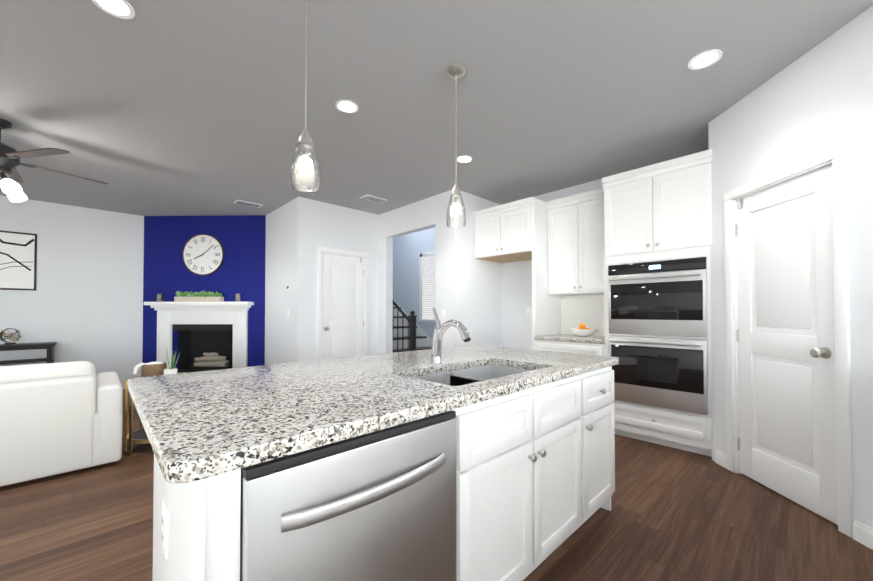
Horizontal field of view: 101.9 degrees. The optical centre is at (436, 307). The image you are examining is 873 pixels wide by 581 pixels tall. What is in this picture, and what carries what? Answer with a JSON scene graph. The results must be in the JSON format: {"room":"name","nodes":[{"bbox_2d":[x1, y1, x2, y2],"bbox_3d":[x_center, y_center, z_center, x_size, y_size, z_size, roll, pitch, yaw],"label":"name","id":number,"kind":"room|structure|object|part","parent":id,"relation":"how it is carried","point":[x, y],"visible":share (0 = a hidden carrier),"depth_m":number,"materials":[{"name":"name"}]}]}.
{"room":"kitchen","nodes":[
{"label":"kitchen","id":0,"kind":"room"},
{"bbox_2d":[0,195,143,382],"bbox_3d":[-6.126,-0.115,4.390,4.000,2.740,0.155,1,-1,-44],"label":"wall","id":1,"kind":"structure","parent":0,"point":[83,301],"depth_m":5.16,"materials":[{"name":"white paint"}]},
{"bbox_3d":[-5.899,-0.623,4.530,1.050,0.780,0.033,1,-1,-44],"label":"framed artwork","id":2,"kind":"part","parent":1,"relation":"part of"},
{"bbox_2d":[142,216,233,369],"bbox_3d":[-3.872,-0.095,5.742,1.438,2.740,1.020,1,-1,-44],"label":"wall","id":3,"kind":"structure","parent":0,"point":[167,274],"depth_m":5.69,"materials":[{"name":"blue paint"}]},
{"bbox_2d":[182,234,224,275],"bbox_3d":[-3.725,-0.836,5.657,0.670,0.670,0.034,0,-1,1],"label":"clock","id":4,"kind":"object","parent":3,"relation":"attached to","point":[203,254],"visible":1,"depth_m":5.65,"materials":[{"name":"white wood"}]},
{"bbox_2d":[230,215,261,368],"bbox_3d":[-3.211,-0.093,5.856,0.330,2.740,1.110,1,-1,-44],"label":"wall","id":5,"kind":"structure","parent":0,"point":[248,228],"depth_m":5.66,"materials":[{"name":"blue paint"}]},
{"bbox_2d":[262,199,294,364],"bbox_3d":[-2.437,-0.100,5.424,0.192,2.740,1.594,1,-1,-44],"label":"wall","id":6,"kind":"structure","parent":0,"point":[279,274],"depth_m":5.23,"materials":[{"name":"white paint"}]},
{"bbox_2d":[294,197,378,361],"bbox_3d":[-1.587,-0.100,5.384,1.290,2.740,0.600,1,-1,-44],"label":"wall","id":7,"kind":"structure","parent":0,"point":[323,224],"depth_m":4.92,"materials":[{"name":"white paint"}]},
{"bbox_2d":[322,253,363,359],"bbox_3d":[-1.349,0.249,5.191,0.692,2.012,0.104,1,-1,-44],"label":"closet door","id":8,"kind":"structure","parent":7,"relation":"in","point":[342,308],"depth_m":5.19,"materials":[{"name":"white wood"}]},
{"bbox_2d":[317,247,368,359],"bbox_3d":[-1.396,0.245,5.230,0.720,2.045,0.120,1,-1,-44],"label":"door frame","id":9,"kind":"structure","parent":7,"relation":"attached to","point":[363,301],"depth_m":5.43,"materials":[{"name":"white wood"}]},
{"bbox_2d":[379,191,447,353],"bbox_3d":[-1.116,-0.523,5.918,0.120,3.600,3.790,1,-1,-44],"label":"wall","id":10,"kind":"structure","parent":0,"point":[427,213],"depth_m":5.08,"materials":[{"name":"white paint"}]},
{"bbox_2d":[441,309,444,317],"bbox_3d":[0.086,0.088,4.561,0.008,0.116,0.072,1,-1,-44],"label":"light switch","id":11,"kind":"object","parent":10,"relation":"attached to","point":[442,313],"visible":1,"depth_m":4.56,"materials":[{"name":"white plastic"}]},
{"bbox_2d":[393,227,434,340],"bbox_3d":[-0.213,-0.510,6.782,0.120,3.600,3.790,1,-1,-44],"label":"wall","id":12,"kind":"structure","parent":0,"point":[409,249],"depth_m":7.00,"materials":[{"name":"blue paint"}]},
{"bbox_2d":[418,251,434,321],"bbox_3d":[0.005,-0.380,6.429,0.049,1.290,0.980,1,-1,-44],"label":"window","id":13,"kind":"structure","parent":12,"relation":"in","point":[427,282],"depth_m":6.62,"materials":[{"name":"white"}]},
{"bbox_2d":[0,389,872,580],"bbox_3d":[-1.785,1.261,2.716,8.220,0.060,8.550,1,-1,-44],"label":"floor","id":14,"kind":"structure","parent":0,"point":[674,514],"depth_m":1.94,"materials":[{"name":"brown wood"}]},
{"bbox_2d":[0,342,56,363],"bbox_3d":[-5.868,0.866,4.273,1.730,0.775,0.380,1,-1,-44],"label":"console table","id":15,"kind":"object","parent":14,"relation":"on","point":[27,352],"visible":0.54,"depth_m":4.59,"materials":[{"name":"black wood"}]},
{"bbox_2d":[0,328,21,344],"bbox_3d":[-5.519,0.378,4.587,0.190,0.210,0.197,1,-1,-44],"label":"orb","id":16,"kind":"object","parent":15,"relation":"on","point":[9,337],"visible":1,"depth_m":4.57,"materials":[{"name":"black"}]},
{"bbox_2d":[0,361,122,486],"bbox_3d":[-3.673,0.806,2.243,2.490,0.776,0.950,1,-1,-44],"label":"sofa","id":17,"kind":"object","parent":14,"relation":"on","point":[59,418],"visible":1,"depth_m":2.54,"materials":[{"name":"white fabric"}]},
{"bbox_2d":[124,373,178,453],"bbox_3d":[-2.492,0.937,3.213,0.511,0.601,0.511,1,-1,-44],"label":"side table","id":18,"kind":"object","parent":14,"relation":"on","point":[132,437],"visible":0.33,"depth_m":3.00,"materials":[{"name":"gold"}]},
{"bbox_2d":[132,362,166,376],"bbox_3d":[-2.599,0.567,3.213,0.246,0.145,0.184,1,-1,-44],"label":"basket","id":19,"kind":"object","parent":18,"relation":"on","point":[152,369],"visible":0.94,"depth_m":3.16,"materials":[{"name":"wicker"}]},
{"bbox_2d":[164,347,178,374],"bbox_3d":[-2.378,0.492,3.187,0.120,0.293,0.106,1,-1,-44],"label":"potted plant","id":20,"kind":"object","parent":18,"relation":"on","point":[169,370],"visible":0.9,"depth_m":3.17,"materials":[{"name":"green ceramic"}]},
{"bbox_2d":[144,302,253,372],"bbox_3d":[-3.727,0.595,5.563,1.285,1.355,1.285,1,-1,-44],"label":"fireplace","id":21,"kind":"object","parent":14,"relation":"on","point":[233,316],"visible":0.69,"depth_m":5.62,"materials":[{"name":"white wood"}]},
{"bbox_2d":[156,294,162,301],"bbox_3d":[-4.357,-0.146,5.581,0.085,0.125,0.085,1,-1,-44],"label":"candle","id":22,"kind":"object","parent":21,"relation":"on","point":[159,297],"visible":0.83,"depth_m":5.55,"materials":[{"name":"grey wax"}]},
{"bbox_2d":[174,290,223,301],"bbox_3d":[-3.722,-0.175,5.564,0.711,0.182,0.132,0,-1,2],"label":"planter","id":23,"kind":"object","parent":21,"relation":"on","point":[201,296],"visible":0.98,"depth_m":5.51,"materials":[{"name":"beige wood"}]},
{"bbox_2d":[235,294,240,301],"bbox_3d":[-3.107,-0.147,5.554,0.085,0.125,0.085,1,-1,-44],"label":"candle","id":24,"kind":"object","parent":21,"relation":"on","point":[237,297],"visible":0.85,"depth_m":5.52,"materials":[{"name":"grey wax"}]},
{"bbox_2d":[152,363,618,580],"bbox_3d":[0.019,0.776,1.681,2.121,0.880,0.949,1,-1,-44],"label":"kitchen island","id":25,"kind":"object","parent":14,"relation":"on","point":[437,462],"depth_m":1.02,"materials":[{"name":"white wood"}]},
{"bbox_2d":[128,345,618,490],"bbox_3d":[-0.075,0.318,1.801,2.204,0.040,1.155,1,-1,-44],"label":"island countertop","id":26,"kind":"structure","parent":25,"relation":"on","point":[193,423],"depth_m":1.13,"materials":[{"name":"stone"}]},
{"bbox_2d":[428,307,475,362],"bbox_3d":[0.072,0.149,1.806,0.060,0.298,0.265,1,-1,-44],"label":"faucet","id":27,"kind":"object","parent":26,"relation":"on","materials":[{"name":"silver metal"}]},
{"bbox_2d":[424,363,527,382],"bbox_3d":[0.195,0.431,1.695,0.732,0.213,0.402,1,-1,-44],"label":"sink","id":28,"kind":"object","parent":26,"relation":"in","point":[458,374],"depth_m":1.95,"materials":[{"name":"silver metal"}]},
{"bbox_2d":[393,298,432,352],"bbox_3d":[-0.868,-0.288,6.608,1.052,3.150,2.830,1,-1,-44],"label":"stair railing","id":29,"kind":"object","parent":14,"relation":"on","point":[409,334],"depth_m":6.31,"materials":[{"name":"black metal"}]},
{"bbox_2d":[534,294,604,355],"bbox_3d":[1.587,0.550,3.939,0.667,1.398,0.759,1,-1,-44],"label":"countertop","id":30,"kind":"structure","parent":14,"relation":"on","point":[577,310],"depth_m":4.10,"materials":[{"name":"white"}]},
{"bbox_2d":[570,323,596,336],"bbox_3d":[1.647,0.253,3.976,0.280,0.152,0.280,1,-1,-44],"label":"fruit bowl","id":31,"kind":"object","parent":30,"relation":"on","point":[582,330],"visible":1,"depth_m":3.90,"materials":[{"name":"white ceramic"}]},
{"bbox_2d":[602,149,712,456],"bbox_3d":[2.133,-0.012,3.344,0.714,2.505,0.861,1,-1,-44],"label":"tall cabinet","id":32,"kind":"object","parent":14,"relation":"on","point":[657,262],"visible":0.88,"depth_m":3.10,"materials":[{"name":"white wood"}]},
{"bbox_2d":[0,0,872,215],"bbox_3d":[-1.922,-1.560,2.625,7.840,0.100,8.550,1,-1,-44],"label":"ceiling","id":33,"kind":"structure","parent":0,"point":[174,108],"depth_m":2.47,"materials":[{"name":"grey paint"}]},
{"bbox_2d":[0,118,108,201],"bbox_3d":[-3.568,-1.161,2.896,1.307,0.689,1.254,1,-1,-44],"label":"ceiling fan","id":34,"kind":"object","parent":33,"relation":"hanging from","point":[10,157],"visible":1,"depth_m":2.84,"materials":[{"name":"black"}]},
{"bbox_2d":[92,0,134,18],"bbox_3d":[-1.625,-1.519,1.780,0.170,0.006,0.170,1,-1,-44],"label":"recessed light","id":35,"kind":"object","parent":33,"relation":"in","point":[123,9],"visible":1,"depth_m":1.80,"materials":[{"name":"white plastic"}]},
{"bbox_2d":[233,200,262,207],"bbox_3d":[-2.680,-1.470,5.049,0.340,0.009,0.180,1,-1,-44],"label":"ceiling vent","id":36,"kind":"object","parent":33,"relation":"in","point":[241,202],"visible":0.98,"depth_m":5.02,"materials":[{"name":"white metal"}]},
{"bbox_2d":[290,0,319,192],"bbox_3d":[-0.583,-1.026,1.581,0.126,0.998,0.126,1,-1,-44],"label":"pendant light","id":37,"kind":"object","parent":33,"relation":"hanging from","point":[305,174],"visible":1,"depth_m":1.54,"materials":[{"name":"clear glass"}]},
{"bbox_2d":[335,100,358,112],"bbox_3d":[-0.673,-1.506,2.665,0.170,0.006,0.170,1,-1,-44],"label":"recessed light","id":38,"kind":"object","parent":33,"relation":"in","point":[346,106],"visible":1,"depth_m":2.66,"materials":[{"name":"white plastic"}]},
{"bbox_2d":[360,195,387,202],"bbox_3d":[-0.853,-1.473,4.833,0.340,0.009,0.180,1,-1,-44],"label":"ceiling vent","id":39,"kind":"object","parent":33,"relation":"in","point":[373,198],"visible":1,"depth_m":4.81,"materials":[{"name":"white metal"}]},
{"bbox_2d":[446,63,465,227],"bbox_3d":[0.125,-1.016,2.259,0.126,0.998,0.126,1,-1,-44],"label":"pendant light","id":40,"kind":"object","parent":33,"relation":"hanging from","point":[456,216],"visible":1,"depth_m":2.22,"materials":[{"name":"clear glass"}]},
{"bbox_2d":[457,155,472,162],"bbox_3d":[0.280,-1.493,3.578,0.170,0.006,0.170,1,-1,-44],"label":"recessed light","id":41,"kind":"object","parent":33,"relation":"in","point":[464,159],"visible":0.98,"depth_m":3.58,"materials":[{"name":"white plastic"}]},
{"bbox_2d":[688,49,722,69],"bbox_3d":[1.643,-1.514,2.170,0.170,0.006,0.170,1,-1,-44],"label":"recessed light","id":42,"kind":"object","parent":33,"relation":"in","point":[705,59],"visible":1,"depth_m":2.17,"materials":[{"name":"white plastic"}]},
{"bbox_2d":[448,189,502,346],"bbox_3d":[0.551,-0.539,4.807,0.990,3.600,0.120,1,-1,-44],"label":"wall","id":43,"kind":"structure","parent":0,"point":[475,297],"depth_m":4.64,"materials":[{"name":"white paint"}]},
{"bbox_2d":[502,179,602,348],"bbox_3d":[2.325,-0.124,3.752,0.120,2.740,4.090,1,-1,-44],"label":"wall","id":44,"kind":"structure","parent":0,"point":[517,296],"depth_m":4.88,"materials":[{"name":"white paint"}]},
{"bbox_2d":[473,200,544,262],"bbox_3d":[1.014,-0.917,4.580,0.636,0.550,0.850,1,-1,-44],"label":"upper cabinet","id":45,"kind":"object","parent":44,"relation":"attached to","point":[515,233],"depth_m":4.27,"materials":[{"name":"white wood"}]},
{"bbox_2d":[526,307,530,315],"bbox_3d":[1.244,0.061,4.784,0.008,0.116,0.072,1,-1,-44],"label":"outlet","id":46,"kind":"object","parent":44,"relation":"attached to","point":[528,311],"visible":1,"depth_m":4.78,"materials":[{"name":"white plastic"}]},
{"bbox_2d":[545,192,603,295],"bbox_3d":[1.703,-0.674,4.067,0.346,1.051,0.759,1,-1,-44],"label":"upper cabinet","id":47,"kind":"object","parent":44,"relation":"attached to","point":[559,243],"depth_m":3.97,"materials":[{"name":"white wood"}]},
{"bbox_2d":[708,6,872,527],"bbox_3d":[2.462,-0.145,2.295,0.500,2.740,1.161,0,-1,1],"label":"wall","id":48,"kind":"structure","parent":0,"point":[816,100],"depth_m":2.01,"materials":[{"name":"white paint"}]},
{"bbox_2d":[121,382,872,549],"bbox_3d":[-1.830,1.181,2.678,7.860,0.100,8.316,1,-1,-44],"label":"baseboard","id":49,"kind":"structure","parent":48,"relation":"attached to","point":[862,533],"depth_m":1.84,"materials":[{"name":"white wood"}]},
{"bbox_2d":[735,164,837,524],"bbox_3d":[2.236,0.207,2.293,0.513,2.012,0.507,1,-1,-44],"label":"pantry door","id":50,"kind":"structure","parent":48,"relation":"in","point":[787,438],"depth_m":2.24,"materials":[{"name":"white wood"}]},
{"bbox_2d":[724,143,852,537],"bbox_3d":[2.263,0.175,2.295,0.138,2.101,0.822,0,-1,1],"label":"door frame","id":51,"kind":"structure","parent":48,"relation":"attached to","point":[837,155],"depth_m":1.94,"materials":[{"name":"white wood"}]}
]}

